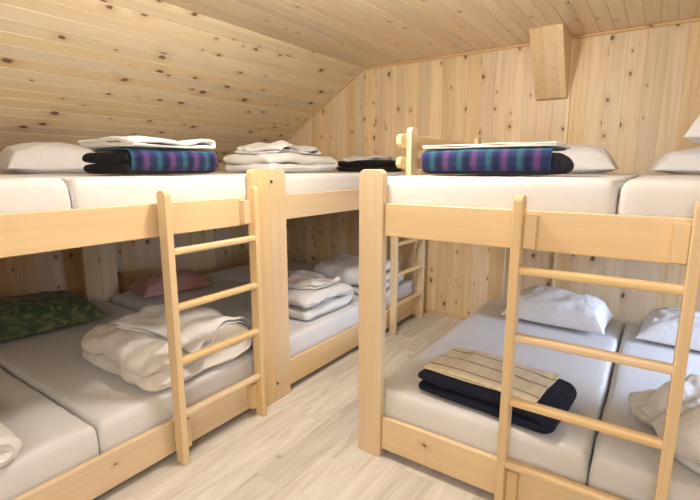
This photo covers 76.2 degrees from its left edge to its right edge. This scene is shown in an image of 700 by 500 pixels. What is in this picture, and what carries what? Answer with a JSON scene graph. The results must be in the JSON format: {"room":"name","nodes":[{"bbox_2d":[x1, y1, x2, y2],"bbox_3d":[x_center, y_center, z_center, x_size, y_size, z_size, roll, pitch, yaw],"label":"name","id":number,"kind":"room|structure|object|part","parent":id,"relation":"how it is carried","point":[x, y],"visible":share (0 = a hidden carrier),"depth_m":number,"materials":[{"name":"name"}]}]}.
{"room":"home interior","nodes":[
{"label":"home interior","id":0,"kind":"room"},
{"bbox_2d":[0,163,249,297],"bbox_3d":[-2.759,0.044,3.700,0.030,1.574,5.530,7,13,34],"label":"wall","id":1,"kind":"structure","parent":0,"point":[57,270],"depth_m":4.47,"materials":[{"name":"brown wood"}]},
{"bbox_2d":[0,0,360,162],"bbox_3d":[-2.100,-1.126,3.022,1.603,1.010,5.530,7,13,34],"label":"ceiling","id":2,"kind":"structure","parent":0,"point":[72,71],"depth_m":3.39,"materials":[{"name":"brown wood"}]},
{"bbox_2d":[93,312,493,499],"bbox_3d":[-0.148,1.175,2.070,6.520,0.060,5.730,7,13,34],"label":"floor","id":3,"kind":"structure","parent":0,"point":[305,447],"depth_m":2.33,"materials":[{"name":"brown wood"}]},
{"bbox_2d":[0,169,275,499],"bbox_3d":[-1.994,0.305,2.504,2.170,1.494,2.180,7,13,34],"label":"bunk bed","id":4,"kind":"object","parent":3,"relation":"on","point":[22,233],"visible":0.33,"depth_m":2.09,"materials":[{"name":"brown wood"}]},
{"bbox_2d":[0,176,70,213],"bbox_3d":[-2.288,-0.213,1.978,2.064,0.220,1.073,7,13,34],"label":"mattress","id":5,"kind":"object","parent":4,"relation":"on","point":[17,195],"visible":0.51,"depth_m":1.72,"materials":[{"name":"white fabric"}]},
{"bbox_2d":[0,367,98,499],"bbox_3d":[-2.288,0.884,2.180,2.063,0.254,1.073,7,13,34],"label":"mattress","id":6,"kind":"object","parent":4,"relation":"on","point":[55,441],"visible":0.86,"depth_m":1.96,"materials":[{"name":"white fabric"}]},
{"bbox_2d":[0,422,21,466],"bbox_3d":[-1.613,0.758,1.705,0.533,0.160,0.472,7,13,34],"label":"duvet","id":7,"kind":"object","parent":6,"relation":"on","point":[10,445],"visible":1,"depth_m":1.72,"materials":[{"name":"white fabric"}]},
{"bbox_3d":[-2.287,0.044,3.924,0.045,1.494,0.139,7,13,34],"label":"post","id":8,"kind":"part","parent":4,"relation":"part of","materials":[{"name":"brown wood"}]},
{"bbox_2d":[0,173,246,208],"bbox_3d":[-1.689,-0.370,2.830,2.064,0.221,1.033,7,13,34],"label":"mattress","id":9,"kind":"object","parent":4,"relation":"on","point":[85,190],"visible":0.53,"depth_m":2.13,"materials":[{"name":"white fabric"}]},
{"bbox_2d":[0,142,95,172],"bbox_3d":[-2.145,-0.663,3.194,0.459,0.219,0.619,9,14,40],"label":"pillow","id":10,"kind":"object","parent":9,"relation":"on","point":[33,157],"visible":0.74,"depth_m":3.01,"materials":[{"name":"white fabric"}]},
{"bbox_2d":[82,148,217,174],"bbox_3d":[-1.125,-0.507,2.561,0.467,0.138,0.592,7,13,34],"label":"blanket","id":11,"kind":"object","parent":9,"relation":"on","point":[123,161],"visible":1,"depth_m":2.37,"materials":[{"name":"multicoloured fabric"}]},
{"bbox_2d":[77,136,215,149],"bbox_3d":[-1.147,-0.610,2.558,0.547,0.062,0.579,7,12,32],"label":"sheet","id":12,"kind":"object","parent":11,"relation":"on","point":[112,141],"visible":0.8,"depth_m":2.36,"materials":[{"name":"white fabric"}]},
{"bbox_3d":[-1.128,-0.088,1.821,0.030,0.158,1.904,7,13,34],"label":"rail","id":13,"kind":"part","parent":4,"relation":"part of","materials":[{"name":"brown wood"}]},
{"bbox_2d":[0,299,253,454],"bbox_3d":[-1.689,0.727,3.031,2.064,0.255,1.033,7,13,34],"label":"mattress","id":14,"kind":"object","parent":4,"relation":"on","point":[52,363],"visible":0.4,"depth_m":2.46,"materials":[{"name":"white fabric"}]},
{"bbox_2d":[0,290,107,341],"bbox_3d":[-2.331,0.441,3.231,0.619,0.233,0.839,9,14,40],"label":"pillow","id":15,"kind":"object","parent":14,"relation":"on","point":[25,315],"visible":1,"depth_m":3.12,"materials":[{"name":"green fabric"}]},
{"bbox_2d":[81,318,252,391],"bbox_3d":[-1.105,0.536,2.697,0.830,0.239,0.731,7,13,34],"label":"duvet","id":16,"kind":"object","parent":14,"relation":"on","point":[141,359],"visible":0.47,"depth_m":2.44,"materials":[{"name":"beige fabric"}]},
{"bbox_2d":[114,304,250,360],"bbox_3d":[-0.996,0.453,2.704,0.624,0.170,0.557,4,11,23],"label":"sheet","id":17,"kind":"object","parent":16,"relation":"on","point":[199,326],"visible":0.75,"depth_m":2.56,"materials":[{"name":"white fabric"}]},
{"bbox_3d":[-1.128,1.017,2.024,0.030,0.177,1.904,7,13,34],"label":"rail","id":18,"kind":"part","parent":4,"relation":"part of","materials":[{"name":"brown wood"}]},
{"bbox_2d":[156,186,266,465],"bbox_3d":[-0.713,0.370,2.415,0.082,1.398,0.590,7,13,34],"label":"ladder","id":19,"kind":"object","parent":4,"relation":"attached to","point":[249,213],"visible":1,"depth_m":2.31,"materials":[{"name":"brown wood"}]},
{"bbox_3d":[-0.540,0.263,2.734,0.045,1.494,0.139,7,13,34],"label":"post","id":20,"kind":"part","parent":4,"relation":"part of","materials":[{"name":"brown wood"}]},
{"bbox_2d":[99,169,426,400],"bbox_3d":[-0.750,-0.019,4.267,2.174,1.494,2.180,7,13,34],"label":"bunk bed","id":21,"kind":"object","parent":3,"relation":"on","point":[283,206],"visible":0.3,"depth_m":3.01,"materials":[{"name":"brown wood"}]},
{"bbox_3d":[-2.207,0.023,4.038,0.045,1.494,0.139,7,13,34],"label":"post","id":22,"kind":"part","parent":21,"relation":"part of","materials":[{"name":"brown wood"}]},
{"bbox_2d":[112,274,358,357],"bbox_3d":[-1.052,0.561,3.937,2.064,0.254,1.048,7,13,34],"label":"mattress","id":23,"kind":"object","parent":21,"relation":"on","point":[303,334],"visible":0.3,"depth_m":3.69,"materials":[{"name":"white fabric"}]},
{"bbox_2d":[129,269,211,297],"bbox_3d":[-1.692,0.286,4.212,0.639,0.184,0.400,-10,14,-43],"label":"pillow","id":24,"kind":"object","parent":23,"relation":"on","point":[150,285],"visible":0.86,"depth_m":4.09,"materials":[{"name":"pink fabric"}]},
{"bbox_2d":[288,282,353,319],"bbox_3d":[-0.375,0.366,3.721,0.649,0.202,0.688,7,13,34],"label":"duvet","id":25,"kind":"object","parent":23,"relation":"on","point":[304,304],"visible":0.62,"depth_m":3.44,"materials":[{"name":"white fabric"}]},
{"bbox_2d":[288,270,342,289],"bbox_3d":[-0.373,0.294,3.785,0.540,0.224,0.548,4,11,20],"label":"sheet","id":26,"kind":"object","parent":25,"relation":"on","point":[299,279],"visible":0.68,"depth_m":3.64,"materials":[{"name":"beige fabric"}]},
{"bbox_3d":[-0.459,0.242,2.848,0.045,1.494,0.139,7,13,34],"label":"post","id":27,"kind":"part","parent":21,"relation":"part of","materials":[{"name":"brown wood"}]},
{"bbox_2d":[206,172,358,193],"bbox_3d":[-1.052,-0.536,3.735,2.064,0.220,1.048,7,13,34],"label":"mattress","id":28,"kind":"object","parent":21,"relation":"on","point":[294,182],"visible":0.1,"depth_m":3.17,"materials":[{"name":"white fabric"}]},
{"bbox_2d":[223,153,337,171],"bbox_3d":[-0.564,-0.731,3.725,0.588,0.160,0.856,7,13,34],"label":"duvet","id":29,"kind":"object","parent":28,"relation":"on","point":[289,162],"visible":0.91,"depth_m":3.46,"materials":[{"name":"white fabric"}]},
{"bbox_2d":[234,140,320,154],"bbox_3d":[-0.588,-0.834,3.727,0.493,0.134,0.659,5,12,27],"label":"sheet","id":30,"kind":"object","parent":29,"relation":"on","point":[281,146],"visible":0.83,"depth_m":3.50,"materials":[{"name":"white fabric"}]},
{"bbox_2d":[207,261,413,308],"bbox_3d":[-0.453,0.406,4.787,2.064,0.253,1.050,7,13,34],"label":"mattress","id":31,"kind":"object","parent":21,"relation":"on","point":[241,273],"visible":0.16,"depth_m":4.73,"materials":[{"name":"white fabric"}]},
{"bbox_2d":[312,254,403,293],"bbox_3d":[0.083,0.218,4.375,0.697,0.258,0.721,7,13,34],"label":"duvet","id":32,"kind":"object","parent":31,"relation":"on","point":[344,266],"visible":0.52,"depth_m":4.17,"materials":[{"name":"white fabric"}]},
{"bbox_2d":[220,171,405,175],"bbox_3d":[-0.453,-0.693,4.585,2.064,0.221,1.050,7,13,34],"label":"mattress","id":33,"kind":"object","parent":21,"relation":"on","point":[357,173],"visible":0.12,"depth_m":4.18,"materials":[{"name":"white fabric"}]},
{"bbox_2d":[337,160,400,171],"bbox_3d":[0.198,-0.840,4.427,0.527,0.120,0.511,7,13,34],"label":"folded blanket","id":34,"kind":"object","parent":33,"relation":"on","point":[387,165],"visible":0.72,"depth_m":4.25,"materials":[{"name":"black fabric"}]},
{"bbox_2d":[342,155,393,161],"bbox_3d":[0.182,-0.907,4.447,0.397,0.076,0.432,6,12,28],"label":"sheet","id":35,"kind":"object","parent":34,"relation":"on","point":[375,157],"visible":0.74,"depth_m":4.33,"materials":[{"name":"white fabric"}]},
{"bbox_3d":[0.115,-0.412,3.587,0.030,0.158,1.904,7,13,34],"label":"rail","id":36,"kind":"part","parent":21,"relation":"part of","materials":[{"name":"brown wood"}]},
{"bbox_3d":[0.115,0.693,3.790,0.030,0.177,1.904,7,13,34],"label":"rail","id":37,"kind":"part","parent":21,"relation":"part of","materials":[{"name":"brown wood"}]},
{"bbox_2d":[389,237,424,334],"bbox_3d":[0.544,0.042,4.200,0.082,1.398,0.590,7,13,34],"label":"ladder","id":38,"kind":"object","parent":21,"relation":"attached to","point":[418,298],"visible":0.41,"depth_m":4.09,"materials":[{"name":"brown wood"}]},
{"bbox_3d":[0.703,-0.062,4.500,0.045,1.494,0.136,7,13,34],"label":"post","id":39,"kind":"part","parent":21,"relation":"part of","materials":[{"name":"brown wood"}]},
{"bbox_2d":[358,169,692,499],"bbox_3d":[1.556,0.295,2.558,2.178,1.494,2.170,7,13,34],"label":"bunk bed","id":40,"kind":"object","parent":3,"relation":"on","point":[617,236],"visible":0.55,"depth_m":2.07,"materials":[{"name":"brown wood"}]},
{"bbox_3d":[0.112,0.348,2.270,0.136,1.494,0.045,7,13,34],"label":"post","id":41,"kind":"part","parent":40,"relation":"part of","materials":[{"name":"brown wood"}]},
{"bbox_2d":[396,127,480,175],"bbox_3d":[0.643,-0.579,2.981,0.064,0.387,1.275,7,13,34],"label":"guard rail","id":42,"kind":"object","parent":40,"relation":"on","point":[411,141],"visible":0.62,"depth_m":2.52,"materials":[{"name":"brown wood"}]},
{"bbox_3d":[0.350,-0.497,2.537,0.032,0.387,0.080,7,13,34],"label":"post","id":43,"kind":"part","parent":42,"relation":"part of","materials":[{"name":"brown wood"}]},
{"bbox_3d":[0.971,-0.660,3.419,0.032,0.387,0.080,7,13,34],"label":"post","id":44,"kind":"part","parent":42,"relation":"part of","materials":[{"name":"brown wood"}]},
{"bbox_3d":[0.956,1.056,1.816,1.904,0.177,0.030,7,13,34],"label":"rail","id":45,"kind":"part","parent":40,"relation":"part of","materials":[{"name":"brown wood"}]},
{"bbox_3d":[1.322,0.032,3.988,0.136,1.494,0.045,7,13,34],"label":"post","id":46,"kind":"part","parent":40,"relation":"part of","materials":[{"name":"brown wood"}]},
{"bbox_2d":[384,299,623,485],"bbox_3d":[1.113,0.747,2.928,1.041,0.254,2.026,7,13,34],"label":"mattress","id":47,"kind":"object","parent":40,"relation":"on","point":[566,452],"visible":0.61,"depth_m":2.31,"materials":[{"name":"white fabric"}]},
{"bbox_2d":[418,369,576,433],"bbox_3d":[0.729,0.678,2.244,0.683,0.124,0.436,9,14,40],"label":"folded blanket","id":48,"kind":"object","parent":47,"relation":"on","point":[561,395],"visible":0.5,"depth_m":2.09,"materials":[{"name":"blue fabric"}]},
{"bbox_2d":[423,347,561,402],"bbox_3d":[0.728,0.625,2.283,0.568,0.081,0.431,9,14,40],"label":"sheet","id":49,"kind":"object","parent":48,"relation":"on","point":[484,369],"visible":0.95,"depth_m":2.22,"materials":[{"name":"beige fabric"}]},
{"bbox_2d":[502,285,613,334],"bbox_3d":[1.569,0.412,3.362,0.699,0.245,0.459,8,13,37],"label":"pillow","id":50,"kind":"object","parent":47,"relation":"on","point":[552,306],"visible":0.85,"depth_m":3.20,"materials":[{"name":"white fabric"}]},
{"bbox_2d":[387,173,638,213],"bbox_3d":[1.113,-0.351,2.726,1.041,0.221,2.025,7,13,34],"label":"mattress","id":51,"kind":"object","parent":40,"relation":"on","point":[569,192],"visible":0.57,"depth_m":1.85,"materials":[{"name":"white fabric"}]},
{"bbox_2d":[421,147,573,174],"bbox_3d":[0.788,-0.474,2.391,0.705,0.134,0.448,7,13,34],"label":"blanket","id":52,"kind":"object","parent":51,"relation":"on","point":[536,160],"visible":1,"depth_m":2.20,"materials":[{"name":"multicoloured fabric"}]},
{"bbox_2d":[422,141,570,149],"bbox_3d":[0.782,-0.556,2.391,0.683,0.031,0.439,7,12,33],"label":"sheet","id":53,"kind":"object","parent":52,"relation":"on","point":[555,144],"visible":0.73,"depth_m":2.19,"materials":[{"name":"white fabric"}]},
{"bbox_2d":[552,144,618,172],"bbox_3d":[1.511,-0.656,3.206,0.719,0.201,0.460,7,12,32],"label":"pillow","id":54,"kind":"object","parent":51,"relation":"on","point":[585,158],"visible":0.51,"depth_m":2.95,"materials":[{"name":"white fabric"}]},
{"bbox_3d":[0.956,-0.050,1.613,1.904,0.158,0.030,7,13,34],"label":"rail","id":55,"kind":"part","parent":40,"relation":"part of","materials":[{"name":"brown wood"}]},
{"bbox_2d":[494,195,699,499],"bbox_3d":[0.889,0.503,1.692,0.590,1.398,0.082,7,13,34],"label":"ladder","id":56,"kind":"object","parent":40,"relation":"attached to","point":[685,249],"visible":1,"depth_m":1.66,"materials":[{"name":"brown wood"}]},
{"bbox_2d":[587,321,699,499],"bbox_3d":[1.976,0.855,2.340,1.060,0.254,2.026,7,13,34],"label":"mattress","id":57,"kind":"object","parent":40,"relation":"on","point":[625,469],"visible":0.64,"depth_m":1.86,"materials":[{"name":"white fabric"}]},
{"bbox_2d":[628,374,699,474],"bbox_3d":[1.589,0.708,1.694,0.728,0.266,0.800,0,10,0],"label":"duvet","id":58,"kind":"object","parent":57,"relation":"on","point":[650,405],"visible":0.7,"depth_m":1.80,"materials":[{"name":"beige cotton"}]},
{"bbox_2d":[636,307,699,350],"bbox_3d":[2.285,0.512,2.913,0.659,0.210,0.459,8,13,37],"label":"pillow","id":59,"kind":"object","parent":57,"relation":"on","point":[660,325],"visible":0.84,"depth_m":2.89,"materials":[{"name":"white fabric"}]},
{"bbox_2d":[617,174,699,217],"bbox_3d":[1.977,-0.243,2.138,1.060,0.220,2.026,7,13,34],"label":"mattress","id":60,"kind":"object","parent":40,"relation":"on","point":[663,195],"visible":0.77,"depth_m":1.55,"materials":[{"name":"white fabric"}]},
{"bbox_2d":[648,147,699,173],"bbox_3d":[2.177,-0.523,2.601,0.699,0.158,0.479,6,12,30],"label":"pillow","id":61,"kind":"object","parent":60,"relation":"on","point":[687,161],"visible":1,"depth_m":2.54,"materials":[{"name":"white fabric"}]},
{"bbox_2d":[683,114,699,142],"bbox_3d":[2.224,-0.692,2.388,0.659,0.238,0.499,9,14,40],"label":"pillow","id":62,"kind":"object","parent":61,"relation":"on","point":[693,134],"visible":1,"depth_m":2.41,"materials":[{"name":"white fabric"}]},
{"bbox_2d":[160,0,699,67],"bbox_3d":[0.506,-1.285,1.157,4.732,0.030,5.530,7,13,34],"label":"ceiling","id":63,"kind":"structure","parent":0,"point":[360,33],"depth_m":3.15,"materials":[{"name":"brown wood"}]},
{"bbox_2d":[529,24,571,100],"bbox_3d":[1.577,-1.464,3.538,0.240,0.479,0.409,7,13,34],"label":"brace","id":64,"kind":"object","parent":63,"relation":"attached to","point":[550,46],"visible":1,"depth_m":3.50,"materials":[{"name":"brown wood"}]},
{"bbox_2d":[286,21,699,330],"bbox_3d":[1.434,-0.527,4.081,6.320,2.560,0.030,7,13,34],"label":"wall","id":65,"kind":"structure","parent":0,"point":[635,95],"depth_m":3.94,"materials":[{"name":"brown wood"}]},
{"bbox_2d":[284,68,362,140],"bbox_3d":[-0.524,-1.508,5.249,1.590,1.012,0.020,7,13,34],"label":"trim","id":66,"kind":"structure","parent":65,"relation":"attached to","point":[360,70],"depth_m":5.04,"materials":[{"name":"brown wood"}]},
{"bbox_2d":[423,308,468,319],"bbox_3d":[1.421,0.714,4.290,6.320,0.045,0.016,7,13,34],"label":"baseboard","id":67,"kind":"structure","parent":65,"relation":"attached to","point":[427,310],"depth_m":4.58,"materials":[{"name":"brown wood"}]},
{"bbox_2d":[362,17,699,69],"bbox_3d":[2.074,-1.670,3.390,4.730,0.022,0.020,7,13,34],"label":"trim","id":68,"kind":"structure","parent":65,"relation":"attached to","point":[697,18],"depth_m":3.77,"materials":[{"name":"brown wood"}]},
{"bbox_2d":[551,39,575,286],"bbox_3d":[1.798,-0.457,3.811,0.025,2.520,0.014,7,13,34],"label":"trim","id":69,"kind":"structure","parent":65,"relation":"attached to","point":[573,40],"depth_m":3.67,"materials":[{"name":"brown wood"}]}
]}

